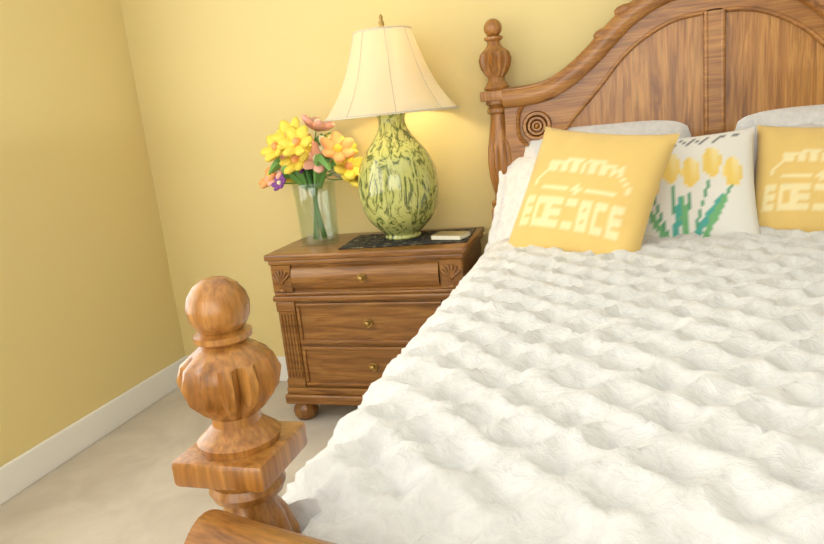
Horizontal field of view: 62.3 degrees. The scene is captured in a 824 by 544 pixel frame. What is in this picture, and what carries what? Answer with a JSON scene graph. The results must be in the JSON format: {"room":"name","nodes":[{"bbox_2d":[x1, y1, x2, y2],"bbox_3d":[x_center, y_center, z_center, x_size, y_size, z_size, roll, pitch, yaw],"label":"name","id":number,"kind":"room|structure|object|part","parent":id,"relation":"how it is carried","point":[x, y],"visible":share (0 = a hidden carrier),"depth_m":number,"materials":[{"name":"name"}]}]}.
{"room":"bedroom","nodes":[
{"label":"bedroom","id":0,"kind":"room"},
{"bbox_2d":[0,0,184,466],"bbox_3d":[-2.038,-0.168,1.421,0.120,2.660,4.420,-2,13,17],"label":"wall","id":1,"kind":"structure","parent":0,"point":[89,321],"depth_m":2.99,"materials":[{"name":"yellow paint"}]},
{"bbox_2d":[0,356,287,504],"bbox_3d":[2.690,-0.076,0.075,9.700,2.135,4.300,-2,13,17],"label":"baseboard","id":2,"kind":"structure","parent":1,"relation":"attached to","point":[24,470],"depth_m":3.00,"materials":[{"name":"white wood"}]},
{"bbox_2d":[0,381,357,543],"bbox_3d":[4.210,1.220,-1.234,13.540,0.100,6.740,-2,13,17],"label":"floor","id":3,"kind":"structure","parent":0,"point":[117,485],"depth_m":2.64,"materials":[{"name":"carpet"}]},
{"bbox_2d":[264,227,484,419],"bbox_3d":[-0.118,0.239,3.035,0.870,0.770,0.470,-2,13,17],"label":"nightstand","id":4,"kind":"object","parent":3,"relation":"on","point":[352,321],"visible":0.65,"depth_m":2.86,"materials":[{"name":"brown wood"}]},
{"bbox_2d":[258,114,362,246],"bbox_3d":[-0.431,-0.405,2.981,0.531,0.564,0.366,-2,13,17],"label":"flower vase","id":5,"kind":"object","parent":4,"relation":"on","point":[297,154],"visible":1,"depth_m":2.90,"materials":[{"name":"clear glass"},{"name":"yellow petal"},{"name":"green leaf"}]},
{"bbox_3d":[-0.419,-0.263,3.011,0.192,0.272,0.192,-2,13,17],"label":"glass","id":6,"kind":"part","parent":5,"relation":"part of","materials":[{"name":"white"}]},
{"bbox_2d":[339,228,475,249],"bbox_3d":[-0.013,-0.143,2.908,0.540,0.005,0.300,-3,13,13],"label":"table runner","id":7,"kind":"object","parent":4,"relation":"on","point":[374,240],"visible":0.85,"depth_m":2.86,"materials":[{"name":"black fabric"}]},
{"bbox_2d":[324,14,458,239],"bbox_3d":[-0.081,-0.592,2.833,0.574,0.912,0.574,-2,13,17],"label":"table lamp","id":8,"kind":"object","parent":7,"relation":"on","point":[389,81],"visible":1,"depth_m":2.71,"materials":[{"name":"green ceramic"}]},
{"bbox_3d":[-0.104,-0.812,2.783,0.564,0.326,0.564,-2,13,17],"label":"lamp shade","id":9,"kind":"part","parent":8,"relation":"part of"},
{"bbox_3d":[-0.104,-0.812,2.783,0.574,0.333,0.574,-2,13,17],"label":"shade trim","id":10,"kind":"part","parent":8,"relation":"part of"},
{"bbox_2d":[431,231,469,239],"bbox_3d":[0.158,-0.150,2.800,0.135,0.020,0.095,2,15,31],"label":"book","id":11,"kind":"object","parent":7,"relation":"on","point":[450,235],"visible":1,"depth_m":2.77,"materials":[{"name":"beige paper"}]},
{"bbox_2d":[172,0,823,543],"bbox_3d":[0.860,-0.063,1.608,1.862,1.795,2.451,-2,13,17],"label":"bed","id":12,"kind":"object","parent":3,"relation":"on","point":[618,338],"visible":1,"depth_m":1.35,"materials":[{"name":"white fabric"}]},
{"bbox_3d":[0.584,0.612,0.654,1.622,0.764,0.197,-2,13,17],"label":"footboard","id":13,"kind":"part","parent":12,"relation":"part of","materials":[{"name":"brown wood"}]},
{"bbox_2d":[246,209,823,543],"bbox_3d":[0.872,0.273,1.614,1.863,0.462,2.035,-2,13,17],"label":"comforter","id":14,"kind":"object","parent":12,"relation":"on","point":[666,385],"depth_m":1.13,"materials":[{"name":"white fabric"}]},
{"bbox_2d":[502,126,680,282],"bbox_3d":[0.612,-0.261,2.397,0.622,0.502,0.449,-2,13,17],"label":"pillow","id":15,"kind":"object","parent":12,"relation":"on","point":[585,194],"depth_m":2.33,"materials":[{"name":"fabric"}]},
{"bbox_3d":[1.158,-0.484,2.605,1.586,1.269,0.087,-2,13,17],"label":"headboard frame","id":16,"kind":"part","parent":12,"relation":"part of","materials":[{"name":"brown wood"}]},
{"bbox_2d":[743,122,823,248],"bbox_3d":[1.382,-0.301,2.304,0.488,0.405,0.294,-2,13,17],"label":"pillow","id":17,"kind":"object","parent":12,"relation":"on","point":[785,195],"depth_m":2.30,"materials":[{"name":"fabric"}]},
{"bbox_2d":[120,0,631,355],"bbox_3d":[0.901,-0.789,2.812,4.940,2.660,0.120,-2,13,17],"label":"wall","id":18,"kind":"structure","parent":0,"point":[224,88],"depth_m":3.22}
]}

